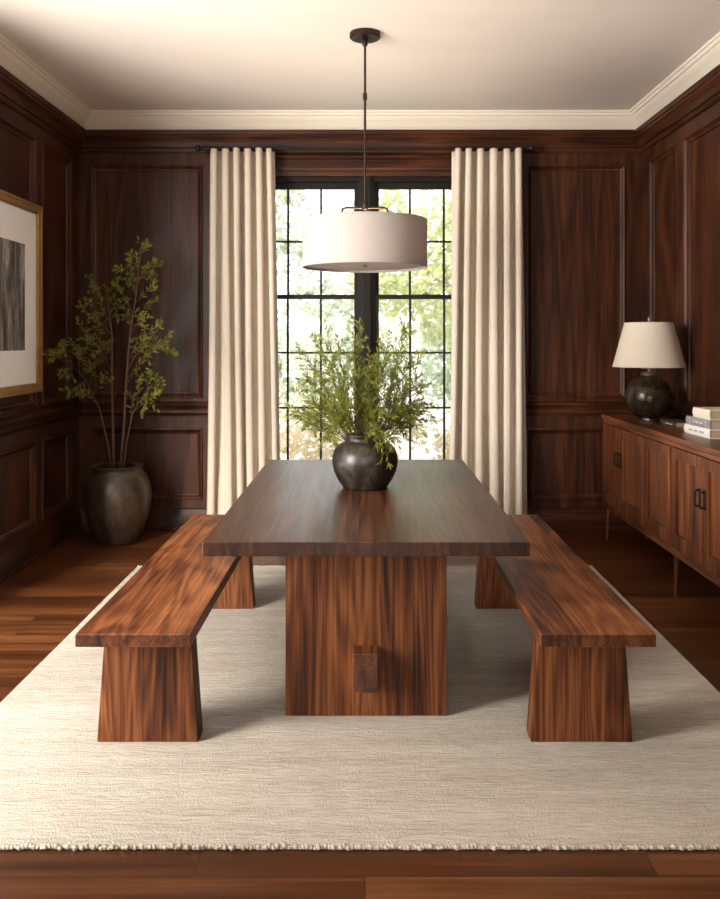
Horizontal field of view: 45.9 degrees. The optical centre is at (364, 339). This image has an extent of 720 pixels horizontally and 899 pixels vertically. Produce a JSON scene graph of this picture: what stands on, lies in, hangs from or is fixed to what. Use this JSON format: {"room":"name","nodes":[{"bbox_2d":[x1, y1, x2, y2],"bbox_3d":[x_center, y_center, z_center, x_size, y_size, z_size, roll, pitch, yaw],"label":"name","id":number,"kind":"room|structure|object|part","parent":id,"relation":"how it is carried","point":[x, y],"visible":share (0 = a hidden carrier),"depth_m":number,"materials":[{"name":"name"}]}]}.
{"room":"dining room","nodes":[
{"label":"dining room","id":0,"kind":"room"},
{"bbox_2d":[0,102,78,553],"bbox_3d":[-2.352,-0.143,2.575,0.196,3.287,8.350,0,0,0],"label":"wall","id":1,"kind":"structure","parent":0,"point":[39,467],"depth_m":6.12,"materials":[{"name":"brown wood"}]},
{"bbox_3d":[-2.272,0.983,5.250,0.036,0.569,1.204,0,0,0],"label":"panel moulding","id":2,"kind":"part","parent":1,"relation":"part of","materials":[{"name":"brown wood"}]},
{"bbox_3d":[-2.272,-0.465,5.250,0.036,1.854,1.204,0,0,0],"label":"panel moulding","id":3,"kind":"part","parent":1,"relation":"part of","materials":[{"name":"brown wood"}]},
{"bbox_2d":[0,189,42,397],"bbox_3d":[-2.252,-0.284,5.244,0.037,1.280,1.300,0,0,0],"label":"framed print","id":4,"kind":"object","parent":1,"relation":"attached to","point":[21,220],"visible":1,"depth_m":5.57,"materials":[{"name":"beige paper"}]},
{"bbox_2d":[0,508,81,583],"bbox_3d":[-2.255,1.417,5.675,0.030,0.165,2.150,0,0,0],"label":"baseboard","id":5,"kind":"structure","parent":1,"relation":"attached to","point":[18,557],"depth_m":5.85,"materials":[{"name":"brown wood"}]},
{"bbox_2d":[0,402,82,437],"bbox_3d":[-2.247,0.546,5.675,0.046,0.117,2.150,0,0,0],"label":"trim","id":6,"kind":"structure","parent":1,"relation":"attached to","point":[10,425],"depth_m":5.83,"materials":[{"name":"brown wood"}]},
{"bbox_2d":[0,65,85,152],"bbox_3d":[-2.231,-1.569,2.575,0.078,0.167,8.350,0,0,0],"label":"trim","id":7,"kind":"structure","parent":1,"relation":"attached to","point":[14,93],"depth_m":5.80,"materials":[{"name":"brown wood"}]},
{"bbox_2d":[0,33,91,126],"bbox_3d":[-2.197,-1.720,2.575,0.146,0.135,8.350,0,0,0],"label":"trim","id":8,"kind":"structure","parent":1,"relation":"attached to","point":[12,58],"depth_m":5.70,"materials":[{"name":"beige paint"}]},
{"bbox_3d":[-2.272,0.983,6.265,0.036,0.569,0.594,0,0,0],"label":"panel moulding","id":9,"kind":"part","parent":1,"relation":"part of","materials":[{"name":"brown wood"}]},
{"bbox_3d":[-2.272,-0.465,6.265,0.036,1.854,0.594,0,0,0],"label":"panel moulding","id":10,"kind":"part","parent":1,"relation":"part of","materials":[{"name":"brown wood"}]},
{"bbox_2d":[0,0,719,109],"bbox_3d":[-0.035,-1.847,2.575,5.070,0.120,8.950,0,0,0],"label":"ceiling","id":11,"kind":"structure","parent":0,"point":[108,54],"depth_m":5.25,"materials":[{"name":"white paint"}]},
{"bbox_2d":[302,28,427,272],"bbox_3d":[0.000,-1.102,4.950,0.730,1.370,0.730,0,0,0],"label":"pendant lamp","id":12,"kind":"object","parent":11,"relation":"hanging from","point":[364,241],"visible":1,"depth_m":4.67,"materials":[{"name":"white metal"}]},
{"bbox_3d":[0.000,-0.557,4.950,0.724,0.269,0.724,0,0,0],"label":"lamp shade","id":13,"kind":"part","parent":12,"relation":"part of","materials":[{"name":"white fabric"}]},
{"bbox_3d":[0.000,-1.242,4.950,0.014,1.023,0.014,0,0,0],"label":"rod","id":14,"kind":"part","parent":12,"relation":"part of","materials":[{"name":"brown metal"}]},
{"bbox_2d":[306,262,423,269],"bbox_3d":[0.000,-0.437,4.950,0.716,0.004,0.716,0,0,0],"label":"diffuser","id":15,"kind":"object","parent":12,"relation":"attached to","point":[309,265],"depth_m":4.96,"materials":[{"name":"white fabric"}]},
{"bbox_2d":[0,530,719,898],"bbox_3d":[-0.035,1.560,2.435,5.070,0.120,8.670,0,0,0],"label":"floor","id":16,"kind":"structure","parent":0,"point":[41,604],"depth_m":2.46,"materials":[{"name":"brown wood"}]},
{"bbox_2d":[35,235,178,545],"bbox_3d":[-1.806,0.362,6.146,0.863,2.275,0.868,0,0,0],"label":"potted tree","id":17,"kind":"object","parent":16,"relation":"on","point":[117,496],"visible":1,"depth_m":6.21,"materials":[{"name":"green plant"}]},
{"bbox_3d":[-2.085,0.563,6.194,0.201,0.877,0.461,0,0,39],"label":"stem","id":18,"kind":"part","parent":17,"relation":"part of","materials":[{"name":"brown plant"}]},
{"bbox_3d":[-1.900,0.283,6.330,0.103,1.434,0.024,0,0,26],"label":"stem","id":19,"kind":"part","parent":17,"relation":"part of","materials":[{"name":"brown plant"}]},
{"bbox_3d":[-1.835,1.213,6.310,0.494,0.574,0.494,0,0,0],"label":"pot","id":20,"kind":"part","parent":17,"relation":"part of","materials":[{"name":"grey ceramic"}]},
{"bbox_3d":[-1.739,0.169,6.282,0.190,1.664,0.022,0,0,19],"label":"stem","id":21,"kind":"part","parent":17,"relation":"part of","materials":[{"name":"brown plant"}]},
{"bbox_3d":[-1.683,0.665,6.266,0.256,0.672,0.019,0,0,20],"label":"stem","id":22,"kind":"part","parent":17,"relation":"part of","materials":[{"name":"brown plant"}]},
{"bbox_2d":[0,565,719,850],"bbox_3d":[0.000,1.490,4.045,2.999,0.018,3.116,0,0,0],"label":"area rug","id":23,"kind":"object","parent":16,"relation":"on","point":[257,776],"visible":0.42,"depth_m":2.99,"materials":[{"name":"beige fabric"}]},
{"bbox_2d":[75,515,255,741],"bbox_3d":[-0.820,1.263,4.030,0.409,0.450,2.060,0,0,0],"label":"bench","id":24,"kind":"object","parent":23,"relation":"on","point":[147,631],"visible":0.81,"depth_m":3.15,"materials":[{"name":"brown wood"}]},
{"bbox_3d":[-0.804,1.286,3.190,0.376,0.403,0.090,0,0,0],"label":"leg","id":25,"kind":"part","parent":24,"relation":"part of","materials":[{"name":"brown wood"}]},
{"bbox_3d":[-0.820,1.062,4.030,0.409,0.047,2.060,0,0,0],"label":"seat","id":26,"kind":"part","parent":24,"relation":"part of","materials":[{"name":"brown wood"}]},
{"bbox_3d":[-0.804,1.286,4.745,0.376,0.403,0.090,0,0,0],"label":"leg","id":27,"kind":"part","parent":24,"relation":"part of","materials":[{"name":"brown wood"}]},
{"bbox_2d":[202,460,529,715],"bbox_3d":[0.004,1.113,4.175,1.196,0.750,2.150,0,0,0],"label":"dining table","id":28,"kind":"object","parent":23,"relation":"on","point":[366,571],"visible":0.98,"depth_m":3.36,"materials":[{"name":"brown wood"}]},
{"bbox_2d":[332,432,397,490],"bbox_3d":[0.000,0.604,4.255,0.330,0.268,0.330,0,0,0],"label":"vase","id":29,"kind":"object","parent":28,"relation":"on","point":[354,462],"visible":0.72,"depth_m":4.13,"materials":[{"name":"black ceramic"}]},
{"bbox_2d":[283,315,439,468],"bbox_3d":[-0.015,0.244,4.230,0.801,0.762,0.468,0,0,-3],"label":"plant","id":30,"kind":"object","parent":29,"relation":"in","point":[340,417],"visible":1,"depth_m":4.21,"materials":[{"name":"green plant"}]},
{"bbox_3d":[0.004,1.139,3.409,0.638,0.698,0.090,0,0,0],"label":"leg","id":31,"kind":"part","parent":28,"relation":"part of","materials":[{"name":"brown wood"}]},
{"bbox_2d":[474,515,655,741],"bbox_3d":[0.822,1.263,4.030,0.415,0.450,2.060,0,0,0],"label":"bench","id":32,"kind":"object","parent":23,"relation":"on","point":[582,630],"visible":0.79,"depth_m":3.15,"materials":[{"name":"brown wood"}]},
{"bbox_3d":[0.802,1.286,4.745,0.376,0.403,0.090,0,0,0],"label":"leg","id":33,"kind":"part","parent":32,"relation":"part of","materials":[{"name":"brown wood"}]},
{"bbox_3d":[0.825,1.062,4.030,0.409,0.047,2.060,0,0,0],"label":"seat","id":34,"kind":"part","parent":32,"relation":"part of","materials":[{"name":"brown wood"}]},
{"bbox_3d":[0.802,1.286,3.190,0.376,0.403,0.090,0,0,0],"label":"leg","id":35,"kind":"part","parent":32,"relation":"part of","materials":[{"name":"brown wood"}]},
{"bbox_2d":[601,414,719,595],"bbox_3d":[1.955,1.030,4.975,0.394,0.940,2.934,0,0,0],"label":"sideboard","id":36,"kind":"object","parent":16,"relation":"on","point":[661,480],"visible":0.99,"depth_m":5.04,"materials":[{"name":"brown wood"}]},
{"bbox_3d":[1.830,1.376,6.381,0.037,0.249,0.039,0,0,0],"label":"leg","id":37,"kind":"part","parent":36,"relation":"part of","materials":[{"name":"brown wood"}]},
{"bbox_3d":[1.804,0.916,6.192,0.028,0.582,0.425,0,0,0],"label":"door","id":38,"kind":"part","parent":36,"relation":"part of","materials":[{"name":"brown wood"}]},
{"bbox_3d":[1.812,0.905,6.192,0.005,0.444,0.309,0,0,0],"label":"door panel","id":39,"kind":"part","parent":36,"relation":"part of","materials":[{"name":"brown wood"}]},
{"bbox_3d":[1.774,0.845,6.008,0.032,0.110,0.022,0,0,0],"label":"pull handle","id":40,"kind":"part","parent":36,"relation":"part of","materials":[{"name":"black metal"}]},
{"bbox_3d":[1.774,0.845,5.942,0.032,0.110,0.022,0,0,0],"label":"pull handle","id":41,"kind":"part","parent":36,"relation":"part of","materials":[{"name":"black metal"}]},
{"bbox_3d":[1.804,0.916,5.725,0.028,0.582,0.490,0,0,0],"label":"door","id":42,"kind":"part","parent":36,"relation":"part of","materials":[{"name":"brown wood"}]},
{"bbox_3d":[1.812,0.905,5.725,0.005,0.444,0.374,0,0,0],"label":"door panel","id":43,"kind":"part","parent":36,"relation":"part of","materials":[{"name":"brown wood"}]},
{"bbox_2d":[612,317,685,422],"bbox_3d":[1.930,0.200,5.780,0.482,0.720,0.482,0,0,0],"label":"table lamp","id":44,"kind":"object","parent":36,"relation":"on","point":[648,397],"visible":1,"depth_m":5.64,"materials":[{"name":"beige fabric"}]},
{"bbox_3d":[1.930,0.033,5.780,0.476,0.297,0.476,0,0,0],"label":"lamp shade","id":45,"kind":"part","parent":44,"relation":"part of","materials":[{"name":"beige fabric"}]},
{"bbox_3d":[1.804,0.916,5.234,0.028,0.582,0.471,0,0,0],"label":"door","id":46,"kind":"part","parent":36,"relation":"part of","materials":[{"name":"brown wood"}]},
{"bbox_3d":[1.812,0.905,5.234,0.005,0.444,0.355,0,0,0],"label":"door panel","id":47,"kind":"part","parent":36,"relation":"part of","materials":[{"name":"brown wood"}]},
{"bbox_2d":[660,419,686,426],"bbox_3d":[2.034,0.544,5.557,0.122,0.032,0.225,0,0,-5],"label":"book","id":48,"kind":"object","parent":36,"relation":"on","point":[669,422],"visible":0.94,"depth_m":5.51,"materials":[{"name":"black paper"}]},
{"bbox_3d":[1.830,1.376,4.980,0.038,0.248,0.038,0,0,0],"label":"leg","id":49,"kind":"part","parent":36,"relation":"part of","materials":[{"name":"brown wood"}]},
{"bbox_3d":[1.804,0.916,4.740,0.028,0.582,0.450,0,0,0],"label":"door","id":50,"kind":"part","parent":36,"relation":"part of","materials":[{"name":"brown wood"}]},
{"bbox_3d":[1.812,0.905,4.740,0.005,0.444,0.334,0,0,0],"label":"door panel","id":51,"kind":"part","parent":36,"relation":"part of","materials":[{"name":"brown wood"}]},
{"bbox_3d":[1.774,0.845,4.543,0.032,0.110,0.022,0,0,0],"label":"pull handle","id":52,"kind":"part","parent":36,"relation":"part of","materials":[{"name":"black metal"}]},
{"bbox_2d":[684,424,719,438],"bbox_3d":[2.039,0.534,4.995,0.192,0.052,0.355,0,0,-2],"label":"book","id":53,"kind":"object","parent":36,"relation":"on","point":[699,431],"visible":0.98,"depth_m":4.90,"materials":[{"name":"white paper"}]},
{"bbox_2d":[686,416,719,428],"bbox_3d":[2.041,0.483,4.994,0.182,0.050,0.320,0,0,-3],"label":"book","id":54,"kind":"object","parent":53,"relation":"on","point":[700,422],"visible":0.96,"depth_m":4.92,"materials":[{"name":"grey paper"}]},
{"bbox_2d":[693,407,719,419],"bbox_3d":[2.047,0.430,4.974,0.166,0.056,0.235,0,0,-1],"label":"book","id":55,"kind":"object","parent":54,"relation":"on","point":[709,413],"visible":1,"depth_m":4.92,"materials":[{"name":"beige paper"}]},
{"bbox_3d":[1.774,0.845,4.477,0.032,0.110,0.022,0,0,0],"label":"pull handle","id":56,"kind":"part","parent":36,"relation":"part of","materials":[{"name":"black metal"}]},
{"bbox_3d":[1.804,0.916,4.270,0.028,0.582,0.470,0,0,0],"label":"door","id":57,"kind":"part","parent":36,"relation":"part of","materials":[{"name":"brown wood"}]},
{"bbox_3d":[1.812,0.905,4.270,0.005,0.444,0.354,0,0,0],"label":"door panel","id":58,"kind":"part","parent":36,"relation":"part of","materials":[{"name":"brown wood"}]},
{"bbox_2d":[79,153,641,507],"bbox_3d":[-0.035,-0.143,6.832,4.470,3.287,0.196,0,0,0],"label":"wall","id":59,"kind":"structure","parent":0,"point":[582,212],"depth_m":6.77,"materials":[{"name":"brown wood"}]},
{"bbox_3d":[-1.735,0.983,6.752,0.894,0.569,0.036,0,0,0],"label":"panel moulding","id":60,"kind":"part","parent":59,"relation":"part of","materials":[{"name":"brown wood"}]},
{"bbox_3d":[-1.735,-0.465,6.752,0.894,1.854,0.036,0,0,0],"label":"panel moulding","id":61,"kind":"part","parent":59,"relation":"part of","materials":[{"name":"brown wood"}]},
{"bbox_2d":[275,177,359,459],"bbox_3d":[-0.463,-0.117,6.840,0.875,2.385,0.110,0,0,0],"label":"window","id":62,"kind":"structure","parent":59,"relation":"in","point":[281,183],"depth_m":6.80,"materials":[{"name":"black metal"}]},
{"bbox_3d":[-0.463,-0.797,6.847,0.819,0.939,0.032,0,0,0],"label":"sash","id":63,"kind":"part","parent":62,"relation":"part of","materials":[{"name":"black metal"}]},
{"bbox_3d":[-0.463,0.339,6.817,0.819,1.406,0.032,0,0,0],"label":"sash","id":64,"kind":"part","parent":62,"relation":"part of","materials":[{"name":"black metal"}]},
{"bbox_2d":[79,401,631,415],"bbox_3d":[-0.035,0.546,6.727,4.470,0.117,0.046,0,0,0],"label":"trim","id":65,"kind":"structure","parent":59,"relation":"attached to","point":[89,408],"depth_m":6.72,"materials":[{"name":"brown wood"}]},
{"bbox_2d":[79,508,636,529],"bbox_3d":[-0.035,1.417,6.735,4.470,0.165,0.030,0,0,0],"label":"baseboard","id":66,"kind":"structure","parent":59,"relation":"attached to","point":[158,518],"depth_m":6.73,"materials":[{"name":"brown wood"}]},
{"bbox_2d":[80,130,640,152],"bbox_3d":[-0.035,-1.569,6.711,4.470,0.167,0.078,0,0,0],"label":"trim","id":67,"kind":"structure","parent":59,"relation":"attached to","point":[94,141],"depth_m":6.70,"materials":[{"name":"brown wood"}]},
{"bbox_2d":[83,110,637,129],"bbox_3d":[-0.035,-1.720,6.677,4.470,0.135,0.146,0,0,0],"label":"trim","id":68,"kind":"structure","parent":59,"relation":"attached to","point":[97,119],"depth_m":6.66,"materials":[{"name":"beige paint"}]},
{"bbox_2d":[275,153,451,176],"bbox_3d":[0.010,0.007,6.748,2.060,2.985,0.084,0,0,0],"label":"trim","id":69,"kind":"structure","parent":59,"relation":"attached to","point":[286,164],"depth_m":6.73,"materials":[{"name":"brown wood"}]},
{"bbox_2d":[195,145,534,157],"bbox_3d":[0.000,-1.480,6.670,2.642,0.076,0.161,0,0,0],"label":"curtain rod","id":70,"kind":"object","parent":59,"relation":"attached to","point":[198,148],"visible":0.91,"depth_m":6.61,"materials":[{"name":"black metal"}]},
{"bbox_2d":[207,146,279,514],"bbox_3d":[-0.948,-0.010,6.617,0.586,2.996,0.167,0,0,0],"label":"curtain","id":71,"kind":"object","parent":70,"relation":"hanging from","point":[244,426],"visible":0.93,"depth_m":6.58,"materials":[{"name":"beige fabric"}]},
{"bbox_3d":[0.000,-1.492,6.615,2.522,0.022,0.022,0,0,0],"label":"rod","id":72,"kind":"part","parent":70,"relation":"part of","materials":[{"name":"black metal"}]},
{"bbox_2d":[450,146,526,514],"bbox_3d":[0.954,-0.011,6.617,0.628,2.998,0.151,0,0,0],"label":"curtain","id":73,"kind":"object","parent":70,"relation":"hanging from","point":[488,414],"visible":0.9,"depth_m":6.58,"materials":[{"name":"beige fabric"}]},
{"bbox_2d":[360,176,372,431],"bbox_3d":[0.013,-0.115,6.800,0.105,2.390,0.100,0,0,0],"label":"trim","id":74,"kind":"structure","parent":59,"relation":"attached to","point":[366,279],"depth_m":6.75,"materials":[{"name":"black metal"}]},
{"bbox_2d":[373,177,451,459],"bbox_3d":[0.485,-0.117,6.840,0.870,2.385,0.110,0,0,0],"label":"window","id":75,"kind":"structure","parent":59,"relation":"in","point":[379,183],"depth_m":6.80,"materials":[{"name":"black metal"}]},
{"bbox_3d":[0.485,0.339,6.817,0.814,1.406,0.032,0,0,0],"label":"sash","id":76,"kind":"part","parent":75,"relation":"part of","materials":[{"name":"black metal"}]},
{"bbox_3d":[0.485,-0.797,6.847,0.814,0.939,0.032,0,0,0],"label":"sash","id":77,"kind":"part","parent":75,"relation":"part of","materials":[{"name":"black metal"}]},
{"bbox_3d":[1.673,0.983,6.752,0.789,0.569,0.036,0,0,0],"label":"panel moulding","id":78,"kind":"part","parent":59,"relation":"part of","materials":[{"name":"brown wood"}]},
{"bbox_3d":[1.673,-0.465,6.752,0.789,1.854,0.036,0,0,0],"label":"panel moulding","id":79,"kind":"part","parent":59,"relation":"part of","materials":[{"name":"brown wood"}]},
{"bbox_2d":[642,101,719,412],"bbox_3d":[2.282,-0.143,2.575,0.196,3.287,8.350,0,0,0],"label":"wall","id":80,"kind":"structure","parent":0,"point":[681,171],"depth_m":5.82,"materials":[{"name":"brown wood"}]},
{"bbox_3d":[2.202,-0.465,6.265,0.036,1.854,0.594,0,0,0],"label":"panel moulding","id":81,"kind":"part","parent":80,"relation":"part of","materials":[{"name":"brown wood"}]},
{"bbox_2d":[629,32,719,126],"bbox_3d":[2.127,-1.720,2.575,0.146,0.135,8.350,0,0,0],"label":"trim","id":82,"kind":"structure","parent":80,"relation":"attached to","point":[707,57],"depth_m":5.68,"materials":[{"name":"beige paint"}]},
{"bbox_2d":[635,64,719,152],"bbox_3d":[2.161,-1.569,2.575,0.078,0.167,8.350,0,0,0],"label":"trim","id":83,"kind":"structure","parent":80,"relation":"attached to","point":[705,92],"depth_m":5.78,"materials":[{"name":"brown wood"}]},
{"bbox_2d":[662,408,692,420],"bbox_3d":[2.177,0.546,2.575,0.046,0.117,8.350,0,0,0],"label":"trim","id":84,"kind":"structure","parent":80,"relation":"attached to","point":[673,413],"depth_m":5.90,"materials":[{"name":"brown wood"}]},
{"bbox_3d":[2.202,-0.465,5.070,0.036,1.854,1.564,0,0,0],"label":"panel moulding","id":85,"kind":"part","parent":80,"relation":"part of","materials":[{"name":"brown wood"}]},
{"label":"outside","id":86,"kind":"structure","parent":0,"visible":0},
{"bbox_2d":[279,382,450,459],"bbox_3d":[0.000,1.740,20.470,28.000,0.120,27.060,0,0,0],"label":"ground","id":87,"kind":"structure","parent":86,"point":[416,454],"depth_m":15.61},
{"bbox_2d":[276,190,319,280],"bbox_3d":[-2.046,-0.773,12.467,3.116,4.910,2.542,0,0,-39],"label":"tree","id":88,"kind":"object","parent":87,"relation":"on","point":[281,249],"visible":0.1,"depth_m":12.67,"materials":[{"name":"green plant"}]},
{"bbox_2d":[278,311,353,420],"bbox_3d":[-1.006,0.444,14.156,2.524,1.980,2.276,0,0,0],"label":"shrub","id":89,"kind":"object","parent":87,"relation":"on","point":[293,363],"visible":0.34,"depth_m":13.97,"materials":[{"name":"green plant"}]},
{"bbox_2d":[279,393,353,459],"bbox_3d":[-0.713,1.167,10.699,1.668,1.077,1.836,0,0,33],"label":"shrub","id":90,"kind":"object","parent":87,"relation":"on","point":[296,434],"visible":0.45,"depth_m":10.40,"materials":[{"name":"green plant"}]},
{"bbox_2d":[277,190,450,412],"bbox_3d":[0.122,-0.785,18.752,4.874,5.181,5.528,0,0,-28],"label":"tree","id":91,"kind":"object","parent":87,"relation":"on","point":[315,314],"visible":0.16,"depth_m":18.73,"materials":[{"name":"green plant"}]},
{"bbox_2d":[337,190,451,368],"bbox_3d":[1.754,-0.726,10.839,4.222,4.818,3.834,0,0,0],"label":"tree","id":92,"kind":"object","parent":87,"relation":"on","point":[434,270],"visible":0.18,"depth_m":10.39,"materials":[{"name":"green plant"}]},
{"bbox_2d":[379,311,450,416],"bbox_3d":[1.689,0.318,15.182,3.123,2.155,2.121,0,0,24],"label":"shrub","id":93,"kind":"object","parent":87,"relation":"on","point":[432,374],"visible":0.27,"depth_m":15.25,"materials":[{"name":"green plant"}]},
{"bbox_2d":[398,414,449,459],"bbox_3d":[0.715,1.305,10.252,1.716,0.882,0.958,0,0,27],"label":"shrub","id":94,"kind":"object","parent":87,"relation":"on","point":[439,443],"visible":0.15,"depth_m":10.12,"materials":[{"name":"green plant"}]}
]}

